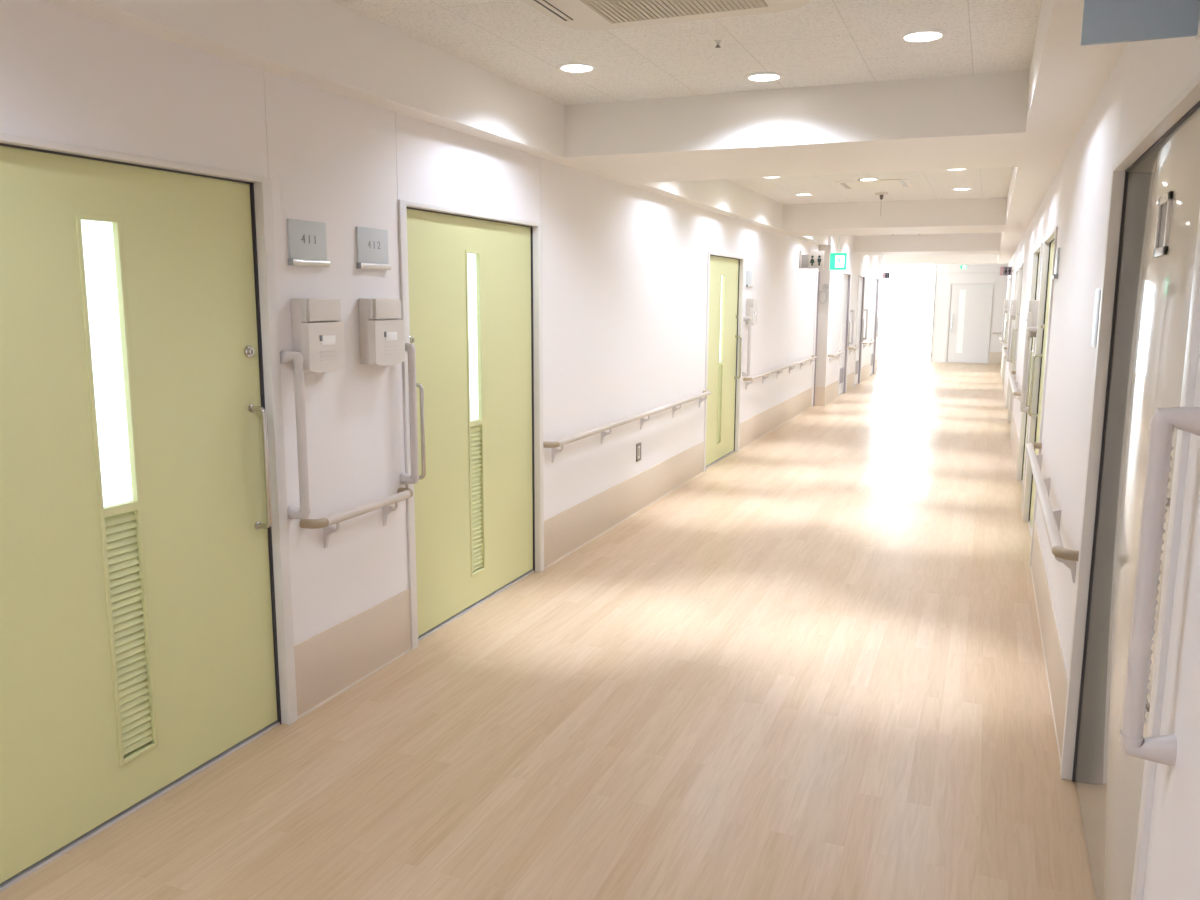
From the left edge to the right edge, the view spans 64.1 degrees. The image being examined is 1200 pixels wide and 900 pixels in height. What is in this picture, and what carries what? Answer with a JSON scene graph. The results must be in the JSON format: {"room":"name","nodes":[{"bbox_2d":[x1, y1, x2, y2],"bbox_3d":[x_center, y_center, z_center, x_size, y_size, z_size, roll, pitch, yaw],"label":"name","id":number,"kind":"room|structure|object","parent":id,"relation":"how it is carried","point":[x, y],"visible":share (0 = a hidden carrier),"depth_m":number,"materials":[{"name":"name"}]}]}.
{"room":"hospital interior","nodes":[
{"label":"hospital interior","id":0,"kind":"room"},
{"bbox_2d":[0,0,818,644],"bbox_3d":[-0.186,-0.731,6.397,0.300,2.704,17.800,4,10,22],"label":"wall","id":1,"kind":"structure","parent":0,"point":[625,266],"depth_m":4.15,"materials":[{"name":"paint"}]},
{"bbox_2d":[0,132,297,891],"bbox_3d":[-1.464,0.141,2.958,0.100,2.056,1.390,4,10,22],"label":"door","id":2,"kind":"structure","parent":1,"relation":"in","point":[142,648],"depth_m":2.99,"materials":[{"name":"metal"}]},
{"bbox_2d":[280,350,309,518],"bbox_3d":[-1.138,-0.051,3.588,0.084,0.642,0.047,4,10,22],"label":"grab bar","id":3,"kind":"object","parent":1,"relation":"attached to","point":[303,512],"visible":1,"depth_m":3.57,"materials":[{"name":"plastic"}]},
{"bbox_2d":[287,219,329,266],"bbox_3d":[-1.105,-0.783,3.632,0.026,0.169,0.220,4,10,22],"label":"room sign","id":4,"kind":"object","parent":1,"relation":"attached to","point":[306,239],"visible":1,"depth_m":3.62,"materials":[{"name":"grey plastic"}]},
{"bbox_2d":[290,298,345,373],"bbox_3d":[-1.079,-0.437,3.674,0.082,0.285,0.224,4,10,22],"label":"wall box","id":5,"kind":"object","parent":1,"relation":"attached to","point":[317,331],"visible":0.99,"depth_m":3.62,"materials":[{"name":"beige plastic"}]},
{"bbox_2d":[300,487,412,547],"bbox_3d":[-0.989,0.295,4.017,0.089,0.150,0.708,4,10,22],"label":"handrail","id":6,"kind":"object","parent":1,"relation":"attached to","point":[402,494],"visible":1,"depth_m":3.89,"materials":[{"name":"plastic"}]},
{"bbox_2d":[356,227,391,269],"bbox_3d":[-0.950,-0.843,4.015,0.026,0.169,0.220,4,10,22],"label":"room sign","id":7,"kind":"object","parent":1,"relation":"attached to","point":[371,243],"visible":1,"depth_m":4.00,"materials":[{"name":"grey plastic"}]},
{"bbox_2d":[359,298,404,365],"bbox_3d":[-0.922,-0.498,4.059,0.082,0.285,0.224,4,10,22],"label":"wall box","id":8,"kind":"object","parent":1,"relation":"attached to","point":[382,337],"visible":1,"depth_m":3.99,"materials":[{"name":"beige plastic"}]},
{"bbox_2d":[400,343,418,483],"bbox_3d":[-0.856,-0.161,4.281,0.084,0.642,0.047,4,10,22],"label":"grab bar","id":9,"kind":"object","parent":1,"relation":"attached to","point":[405,478],"visible":0.91,"depth_m":4.26,"materials":[{"name":"plastic"}]},
{"bbox_2d":[39,0,827,244],"bbox_3d":[0.009,-1.919,6.131,0.149,0.293,17.800,4,10,22],"label":"ceiling beam","id":10,"kind":"structure","parent":1,"relation":"attached to","point":[328,45],"depth_m":3.78,"materials":[{"name":"paint"}]},
{"bbox_2d":[398,199,543,649],"bbox_3d":[-0.631,-0.182,5.005,0.100,2.056,1.448,4,10,22],"label":"door","id":11,"kind":"structure","parent":1,"relation":"in","point":[471,283],"depth_m":4.97,"materials":[{"name":"metal"}]},
{"bbox_2d":[294,387,811,718],"bbox_3d":[-0.048,0.465,6.531,0.008,0.300,17.800,4,10,22],"label":"baseboard","id":12,"kind":"structure","parent":1,"relation":"attached to","point":[328,663],"depth_m":4.47,"materials":[{"name":"beige plastic"}]},
{"bbox_2d":[543,390,710,462],"bbox_3d":[0.351,-0.226,7.312,0.089,0.150,3.528,4,10,22],"label":"handrail","id":13,"kind":"object","parent":1,"relation":"attached to","point":[602,429],"visible":1,"depth_m":6.64,"materials":[{"name":"plastic"}]},
{"bbox_2d":[636,443,640,461],"bbox_3d":[0.296,0.017,7.318,0.010,0.136,0.094,4,10,22],"label":"wall outlet","id":14,"kind":"object","parent":1,"relation":"attached to","point":[638,446],"visible":1,"depth_m":7.31,"materials":[{"name":"beige plastic"}]},
{"bbox_2d":[703,251,743,471],"bbox_3d":[1.224,-0.903,9.563,0.100,2.056,1.390,4,10,22],"label":"door","id":15,"kind":"structure","parent":1,"relation":"in","point":[725,273],"depth_m":9.65,"materials":[{"name":"metal"}]},
{"bbox_2d":[742,317,751,376],"bbox_3d":[1.572,-1.105,10.249,0.084,0.642,0.047,4,10,22],"label":"grab bar","id":16,"kind":"object","parent":1,"relation":"attached to","point":[749,319],"visible":1,"depth_m":10.23,"materials":[{"name":"plastic"}]},
{"bbox_2d":[746,271,752,286],"bbox_3d":[1.607,-1.837,10.300,0.026,0.169,0.220,4,10,22],"label":"room sign","id":17,"kind":"object","parent":1,"relation":"attached to","point":[748,273],"visible":1,"depth_m":10.28,"materials":[{"name":"grey plastic"}]},
{"bbox_2d":[746,299,757,324],"bbox_3d":[1.641,-1.494,10.360,0.082,0.285,0.224,4,10,22],"label":"wall box","id":18,"kind":"object","parent":1,"relation":"attached to","point":[751,310],"visible":0.98,"depth_m":10.27,"materials":[{"name":"beige plastic"}]},
{"bbox_2d":[743,356,816,389],"bbox_3d":[2.406,-1.025,12.362,0.089,0.150,4.388,4,10,22],"label":"handrail","id":19,"kind":"object","parent":1,"relation":"attached to","point":[801,362],"visible":1,"depth_m":11.76,"materials":[{"name":"plastic"}]},
{"bbox_2d":[799,250,823,268],"bbox_3d":[2.850,-2.565,12.892,0.330,0.240,0.060,4,10,22],"label":"restroom sign","id":20,"kind":"object","parent":1,"relation":"attached to","point":[815,259],"visible":1,"depth_m":12.88,"materials":[{"name":"beige plastic"}]},
{"bbox_2d":[811,269,818,406],"bbox_3d":[3.243,-1.681,14.465,0.012,2.060,0.139,4,10,22],"label":"trim","id":21,"kind":"structure","parent":1,"relation":"attached to","point":[817,270],"depth_m":14.43,"materials":[{"name":"metal"}]},
{"bbox_2d":[813,245,830,406],"bbox_3d":[3.353,-1.865,14.479,0.183,2.421,0.020,4,10,22],"label":"pillar","id":22,"kind":"structure","parent":1,"relation":"attached to","point":[823,273],"depth_m":14.49,"materials":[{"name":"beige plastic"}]},
{"bbox_2d":[818,284,828,303],"bbox_3d":[3.360,-2.348,14.387,0.147,0.296,0.058,4,10,22],"label":"wall fixture","id":23,"kind":"object","parent":1,"relation":"attached to","point":[825,286],"visible":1,"depth_m":14.37,"materials":[{"name":"white plastic"}]},
{"bbox_2d":[0,357,1095,899],"bbox_3d":[4.422,-0.149,11.816,12.500,0.120,31.400,4,10,22],"label":"floor","id":24,"kind":"structure","parent":0,"point":[812,667],"depth_m":3.69,"materials":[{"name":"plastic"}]},
{"bbox_2d":[333,0,1041,235],"bbox_3d":[4.434,-2.952,11.368,12.500,0.150,31.400,4,10,22],"label":"ceiling","id":25,"kind":"structure","parent":0,"point":[818,42],"depth_m":4.16,"materials":[{"name":"white paint"}]},
{"bbox_2d":[556,62,596,72],"bbox_3d":[-0.109,-1.790,4.486,0.190,0.010,0.190,4,10,22],"label":"recessed light","id":26,"kind":"object","parent":25,"relation":"in","point":[571,67],"visible":1,"depth_m":4.48,"materials":[{"name":"white"}]},
{"bbox_2d":[562,65,591,70],"bbox_3d":[-0.109,-1.793,4.485,0.144,0.004,0.144,4,10,22],"label":"diffuser","id":27,"kind":"object","parent":26,"relation":"attached to","point":[564,67],"depth_m":4.49,"materials":[{"name":"white"}]},
{"bbox_2d":[522,0,811,30],"bbox_3d":[0.098,-1.538,3.018,1.000,0.042,1.350,4,10,22],"label":"air conditioner","id":28,"kind":"object","parent":25,"relation":"attached to","point":[592,15],"visible":1,"depth_m":3.46,"materials":[{"name":"plastic"}]},
{"bbox_2d":[534,0,572,20],"bbox_3d":[-0.309,-1.546,3.133,0.034,0.006,1.040,4,10,22],"label":"outlet","id":29,"kind":"object","parent":28,"relation":"attached to","point":[548,6],"depth_m":3.48,"materials":[{"name":"plastic"}]},
{"bbox_2d":[580,0,767,23],"bbox_3d":[0.115,-1.524,3.024,0.600,0.010,1.110,4,10,22],"label":"grille","id":30,"kind":"object","parent":28,"relation":"attached to","point":[609,11],"depth_m":3.44,"materials":[{"name":"white metal"}]},
{"bbox_2d":[714,40,721,47],"bbox_3d":[0.496,-1.707,4.024,0.032,0.030,0.032,4,10,22],"label":"sprinkler head","id":31,"kind":"object","parent":25,"relation":"attached to","point":[717,42],"visible":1,"depth_m":4.02},
{"bbox_2d":[744,72,783,81],"bbox_3d":[0.798,-1.814,4.658,0.190,0.010,0.190,4,10,22],"label":"recessed light","id":32,"kind":"object","parent":25,"relation":"in","point":[756,76],"visible":1,"depth_m":4.65,"materials":[{"name":"white plastic"}]},
{"bbox_2d":[749,75,778,79],"bbox_3d":[0.798,-1.817,4.658,0.144,0.004,0.144,4,10,22],"label":"diffuser","id":33,"kind":"object","parent":32,"relation":"attached to","point":[751,77],"depth_m":4.67,"materials":[{"name":"white plastic"}]},
{"bbox_2d":[564,70,1029,182],"bbox_3d":[1.154,-1.825,5.570,2.402,0.292,1.300,4,10,22],"label":"ceiling beam","id":34,"kind":"structure","parent":25,"relation":"attached to","point":[973,121],"depth_m":5.07,"materials":[{"name":"paint"}]},
{"bbox_2d":[794,193,812,195],"bbox_3d":[2.117,-2.655,9.957,0.190,0.010,0.190,4,10,22],"label":"recessed light","id":35,"kind":"object","parent":25,"relation":"in","point":[798,194],"visible":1,"depth_m":9.95,"materials":[{"name":"white glass"}]},
{"bbox_2d":[829,235,847,269],"bbox_3d":[3.365,-2.874,13.476,0.245,0.679,0.070,4,10,22],"label":"exit sign","id":36,"kind":"object","parent":25,"relation":"hanging from","point":[838,261],"visible":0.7,"depth_m":13.48,"materials":[{"name":"teal plastic"}]},
{"bbox_2d":[860,178,878,180],"bbox_3d":[2.428,-2.447,8.664,0.190,0.010,0.190,4,10,22],"label":"recessed light","id":37,"kind":"object","parent":25,"relation":"in","point":[861,179],"visible":0.94,"depth_m":8.67,"materials":[{"name":"white"}]},
{"bbox_2d":[835,179,912,189],"bbox_3d":[2.596,-2.508,9.049,0.650,0.010,0.650,4,10,22],"label":"ceiling vent","id":38,"kind":"object","parent":25,"relation":"in","point":[889,183],"visible":1,"depth_m":9.02,"materials":[{"name":"metal"}]},
{"bbox_2d":[875,192,887,215],"bbox_3d":[2.877,-2.513,9.802,0.132,0.235,0.131,4,10,22],"label":"smoke detector","id":39,"kind":"object","parent":25,"relation":"attached to","point":[881,194],"visible":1,"depth_m":9.76,"materials":[{"name":"beige plastic"}]},
{"bbox_2d":[782,198,1006,235],"bbox_3d":[3.466,-2.724,11.253,2.402,0.292,1.240,4,10,22],"label":"ceiling beam","id":40,"kind":"structure","parent":25,"relation":"attached to","point":[981,215],"depth_m":10.74,"materials":[{"name":"paint"}]},
{"bbox_2d":[899,28,947,42],"bbox_3d":[1.322,-1.693,3.919,0.190,0.010,0.190,4,10,22],"label":"recessed light","id":41,"kind":"object","parent":25,"relation":"in","point":[930,34],"visible":1,"depth_m":3.91,"materials":[{"name":"white plastic"}]},
{"bbox_2d":[905,32,940,40],"bbox_3d":[1.322,-1.696,3.918,0.144,0.004,0.144,4,10,22],"label":"diffuser","id":42,"kind":"object","parent":41,"relation":"attached to","point":[909,36],"depth_m":3.93,"materials":[{"name":"white plastic"}]},
{"bbox_2d":[854,233,1000,255],"bbox_3d":[5.731,-3.604,16.820,2.402,0.292,1.250,4,10,22],"label":"ceiling beam","id":43,"kind":"structure","parent":25,"relation":"attached to","point":[987,243],"depth_m":16.27,"materials":[{"name":"paint"}]},
{"bbox_2d":[882,254,1008,264],"bbox_3d":[8.693,-4.400,21.872,12.300,0.292,0.750,4,10,22],"label":"ceiling beam","id":44,"kind":"structure","parent":25,"relation":"attached to","point":[952,259],"depth_m":21.86,"materials":[{"name":"paint"}]},
{"bbox_2d":[952,187,971,189],"bbox_3d":[3.548,-2.559,9.390,0.190,0.010,0.190,4,10,22],"label":"recessed light","id":45,"kind":"object","parent":25,"relation":"in","point":[961,188],"visible":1,"depth_m":9.34,"materials":[{"name":"white glass"}]},
{"bbox_2d":[825,235,882,386],"bbox_3d":[4.689,-2.550,17.902,0.300,2.704,7.450,4,10,22],"label":"wall","id":46,"kind":"structure","parent":0,"point":[870,266],"depth_m":16.67,"materials":[{"name":"paint"}]},
{"bbox_2d":[828,351,843,362],"bbox_3d":[3.742,-1.468,15.169,0.089,0.150,1.218,4,10,22],"label":"handrail","id":47,"kind":"object","parent":46,"relation":"attached to","point":[839,352],"visible":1,"depth_m":14.83,"materials":[{"name":"plastic"}]},
{"bbox_2d":[838,272,851,397],"bbox_3d":[4.117,-1.952,16.197,0.100,2.056,1.000,4,10,22],"label":"door","id":48,"kind":"structure","parent":46,"relation":"in","point":[847,277],"depth_m":16.45,"materials":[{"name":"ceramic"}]},
{"bbox_2d":[825,359,877,405],"bbox_3d":[4.827,-1.354,18.035,0.008,0.300,7.450,4,10,22],"label":"baseboard","id":49,"kind":"structure","parent":46,"relation":"attached to","point":[831,391],"depth_m":16.97,"materials":[{"name":"beige plastic"}]},
{"bbox_2d":[849,310,854,343],"bbox_3d":[4.374,-2.136,16.655,0.084,0.604,0.047,4,10,22],"label":"grab bar","id":50,"kind":"object","parent":46,"relation":"attached to","point":[853,311],"visible":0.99,"depth_m":16.63,"materials":[{"name":"plastic"}]},
{"bbox_2d":[848,345,858,354],"bbox_3d":[4.551,-1.783,17.158,0.089,0.150,0.918,4,10,22],"label":"handrail","id":51,"kind":"object","parent":46,"relation":"attached to","point":[856,346],"visible":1,"depth_m":16.88,"materials":[{"name":"plastic"}]},
{"bbox_2d":[854,275,865,385],"bbox_3d":[4.872,-2.245,18.053,0.100,2.056,0.990,4,10,22],"label":"door","id":52,"kind":"structure","parent":46,"relation":"in","point":[861,279],"depth_m":18.32,"materials":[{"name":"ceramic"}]},
{"bbox_2d":[863,309,867,339],"bbox_3d":[5.127,-2.429,18.507,0.084,0.604,0.047,4,10,22],"label":"grab bar","id":53,"kind":"object","parent":46,"relation":"attached to","point":[866,310],"visible":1,"depth_m":18.48,"materials":[{"name":"plastic"}]},
{"bbox_2d":[863,340,874,348],"bbox_3d":[5.401,-2.113,19.247,0.089,0.150,1.438,4,10,22],"label":"handrail","id":54,"kind":"object","parent":46,"relation":"attached to","point":[871,341],"visible":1,"depth_m":18.89,"materials":[{"name":"plastic"}]},
{"bbox_2d":[870,278,879,374],"bbox_3d":[5.821,-2.614,20.385,0.100,2.056,0.980,4,10,22],"label":"door","id":55,"kind":"structure","parent":46,"relation":"in","point":[874,331],"depth_m":20.67,"materials":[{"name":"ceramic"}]},
{"bbox_2d":[877,307,881,334],"bbox_3d":[6.080,-2.800,20.848,0.084,0.604,0.047,4,10,22],"label":"grab bar","id":56,"kind":"object","parent":46,"relation":"attached to","point":[879,333],"visible":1,"depth_m":20.83,"materials":[{"name":"plastic"}]},
{"bbox_2d":[881,272,889,278],"bbox_3d":[6.252,-3.821,20.966,0.190,0.150,0.024,4,10,22],"label":"sign","id":57,"kind":"object","parent":46,"relation":"attached to","point":[886,275],"visible":1,"depth_m":20.95,"materials":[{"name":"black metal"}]},
{"bbox_2d":[931,264,1008,362],"bbox_3d":[12.084,-3.426,23.566,7.330,2.704,0.200,4,10,22],"label":"wall","id":58,"kind":"structure","parent":0,"point":[974,273],"depth_m":24.45,"materials":[{"name":"paint"}]},
{"bbox_2d":[930,265,936,361],"bbox_3d":[8.646,-3.640,24.824,0.027,2.704,0.035,4,10,22],"label":"trim","id":59,"kind":"structure","parent":58,"relation":"attached to","point":[936,265],"depth_m":24.82,"materials":[{"name":"metal"}]},
{"bbox_2d":[945,283,993,362],"bbox_3d":[9.447,-3.249,24.530,1.060,2.030,0.090,4,10,22],"label":"door","id":60,"kind":"structure","parent":58,"relation":"in","point":[969,315],"depth_m":24.54,"materials":[{"name":"metal"}]},
{"bbox_2d":[989,352,1001,363],"bbox_3d":[12.600,-2.186,23.439,5.725,0.300,0.006,4,10,22],"label":"baseboard","id":61,"kind":"structure","parent":58,"relation":"attached to","point":[994,357],"depth_m":24.43,"materials":[{"name":"beige plastic"}]},
{"bbox_2d":[1002,36,1199,899],"bbox_3d":[4.299,-1.178,9.303,0.300,2.704,26.600,4,10,22],"label":"wall","id":62,"kind":"structure","parent":0,"point":[1148,75],"depth_m":3.32,"materials":[{"name":"paint"}]},
{"bbox_2d":[1001,309,1007,342],"bbox_3d":[7.763,-2.377,18.364,0.084,0.642,0.047,4,10,22],"label":"grab bar","id":63,"kind":"object","parent":62,"relation":"attached to","point":[1002,341],"visible":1,"depth_m":18.35,"materials":[{"name":"plastic"}]},
{"bbox_2d":[1001,277,1009,381],"bbox_3d":[8.202,-2.432,19.303,0.100,2.056,1.320,4,10,22],"label":"door","id":64,"kind":"structure","parent":62,"relation":"in","point":[1009,277],"depth_m":19.73,"materials":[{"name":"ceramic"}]},
{"bbox_2d":[1002,347,1009,359],"bbox_3d":[6.678,-1.553,15.772,0.089,0.150,2.818,4,10,22],"label":"handrail","id":65,"kind":"object","parent":62,"relation":"attached to","point":[1003,348],"visible":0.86,"depth_m":15.68,"materials":[{"name":"plastic"}]},
{"bbox_2d":[1004,299,1007,312],"bbox_3d":[7.822,-2.762,18.447,0.082,0.285,0.224,4,10,22],"label":"wall box","id":66,"kind":"object","parent":62,"relation":"attached to","point":[1006,300],"visible":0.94,"depth_m":18.34,"materials":[{"name":"beige plastic"}]},
{"bbox_2d":[1000,267,1012,274],"bbox_3d":[7.011,-3.087,16.518,0.210,0.150,0.024,4,10,22],"label":"sign","id":67,"kind":"object","parent":62,"relation":"attached to","point":[1003,270],"visible":0.93,"depth_m":16.51,"materials":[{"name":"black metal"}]},
{"bbox_2d":[1002,275,1011,390],"bbox_3d":[7.544,-2.176,17.686,0.100,2.056,1.350,4,10,22],"label":"door","id":68,"kind":"structure","parent":62,"relation":"in","point":[1010,285],"depth_m":18.18,"materials":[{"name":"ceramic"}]},
{"bbox_2d":[1007,314,1015,361],"bbox_3d":[5.488,-1.493,12.774,0.084,0.642,0.047,4,10,22],"label":"grab bar","id":69,"kind":"object","parent":62,"relation":"attached to","point":[1011,315],"visible":0.91,"depth_m":12.77,"materials":[{"name":"plastic"}]},
{"bbox_2d":[1006,267,1018,417],"bbox_3d":[5.929,-1.548,13.717,0.100,2.056,1.370,4,10,22],"label":"door","id":70,"kind":"structure","parent":62,"relation":"in","point":[1017,270],"depth_m":14.18,"materials":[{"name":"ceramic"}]},
{"bbox_2d":[1009,299,1016,319],"bbox_3d":[5.548,-1.878,12.856,0.082,0.285,0.224,4,10,22],"label":"wall box","id":71,"kind":"object","parent":62,"relation":"attached to","point":[1013,301],"visible":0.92,"depth_m":12.76,"materials":[{"name":"beige plastic"}]},
{"bbox_2d":[1008,371,1020,401],"bbox_3d":[4.400,-0.667,10.172,0.089,0.150,2.878,4,10,22],"label":"handrail","id":72,"kind":"object","parent":62,"relation":"attached to","point":[1016,392],"visible":0.92,"depth_m":9.77,"materials":[{"name":"plastic"}]},
{"bbox_2d":[1008,263,1023,434],"bbox_3d":[5.265,-1.290,12.086,0.100,2.056,1.370,4,10,22],"label":"door","id":73,"kind":"structure","parent":62,"relation":"in","point":[1016,330],"depth_m":12.60,"materials":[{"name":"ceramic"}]},
{"bbox_2d":[1020,326,1036,412],"bbox_3d":[3.173,-0.592,7.082,0.084,0.642,0.047,4,10,22],"label":"grab bar","id":74,"kind":"object","parent":62,"relation":"attached to","point":[1029,329],"visible":0.84,"depth_m":7.08,"materials":[{"name":"plastic"}]},
{"bbox_2d":[1017,243,1042,509],"bbox_3d":[3.594,-0.641,7.978,0.100,2.056,1.385,4,10,22],"label":"door","id":75,"kind":"structure","parent":62,"relation":"in","point":[1037,253],"depth_m":8.44,"materials":[{"name":"metal"}]},
{"bbox_2d":[1025,300,1038,336],"bbox_3d":[3.226,-0.975,7.151,0.082,0.285,0.224,4,10,22],"label":"wall box","id":76,"kind":"object","parent":62,"relation":"attached to","point":[1033,305],"visible":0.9,"depth_m":7.05,"materials":[{"name":"beige plastic"}]},
{"bbox_2d":[1001,361,1067,766],"bbox_3d":[4.151,0.000,9.550,0.008,0.300,26.600,4,10,22],"label":"baseboard","id":77,"kind":"structure","parent":62,"relation":"attached to","point":[1057,678],"depth_m":4.31,"materials":[{"name":"beige plastic"}]},
{"bbox_2d":[1023,227,1057,565],"bbox_3d":[2.945,-0.388,6.383,0.100,2.056,1.395,4,10,22],"label":"door","id":78,"kind":"structure","parent":62,"relation":"in","point":[1040,359],"depth_m":6.87,"materials":[{"name":"metal"}]},
{"bbox_2d":[1026,442,1078,582],"bbox_3d":[2.112,0.223,4.547,0.089,0.150,2.733,4,10,22],"label":"handrail","id":79,"kind":"object","parent":62,"relation":"attached to","point":[1068,557],"visible":0.98,"depth_m":3.94,"materials":[{"name":"plastic"}]},
{"bbox_2d":[1051,248,1059,278],"bbox_3d":[2.573,-1.051,5.405,0.026,0.169,0.220,4,10,22],"label":"room sign","id":80,"kind":"object","parent":62,"relation":"attached to","point":[1057,256],"visible":1,"depth_m":5.32,"materials":[{"name":"grey plastic"}]},
{"bbox_2d":[997,0,1127,262],"bbox_3d":[4.064,-2.394,9.206,0.256,0.293,26.600,4,10,22],"label":"soffit","id":81,"kind":"structure","parent":62,"relation":"attached to","point":[1067,78],"depth_m":3.86,"materials":[{"name":"paint"}]},
{"bbox_2d":[1091,288,1100,347],"bbox_3d":[1.665,-0.442,3.205,0.012,0.198,0.171,4,10,22],"label":"wall plaque","id":82,"kind":"object","parent":62,"relation":"attached to","point":[1098,290],"visible":0.67,"depth_m":3.19,"materials":[{"name":"silver metal"}]},
{"bbox_2d":[1060,72,1199,899],"bbox_3d":[1.357,0.231,2.468,0.092,2.056,1.565,4,10,22],"label":"door","id":83,"kind":"structure","parent":62,"relation":"in","point":[1148,337],"depth_m":2.52,"materials":[{"name":"metal"}]},
{"bbox_2d":[1081,0,1199,45],"bbox_3d":[1.040,-0.892,1.822,0.210,0.226,0.030,4,10,22],"label":"flag sign","id":84,"kind":"object","parent":62,"relation":"attached to","point":[1104,21],"visible":1,"depth_m":1.83,"materials":[{"name":"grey plastic"}]},
{"bbox_2d":[1120,407,1199,766],"bbox_3d":[0.956,0.235,1.629,0.084,0.626,0.047,4,10,22],"label":"door handle","id":85,"kind":"object","parent":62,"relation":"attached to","point":[1159,749],"visible":1,"depth_m":1.62,"materials":[{"name":"plastic"}]},
{"bbox_3d":[5.729,-3.964,26.775,3.450,2.704,1.500,4,10,22],"label":"wall","id":86,"kind":"structure","parent":0,"visible":0},
{"bbox_2d":[878,355,929,358],"bbox_3d":[8.351,-3.889,26.375,1.720,2.704,0.080,4,10,22],"label":"window","id":87,"kind":"structure","parent":86,"relation":"in","point":[879,356],"depth_m":26.51,"materials":[{"name":"glass"}]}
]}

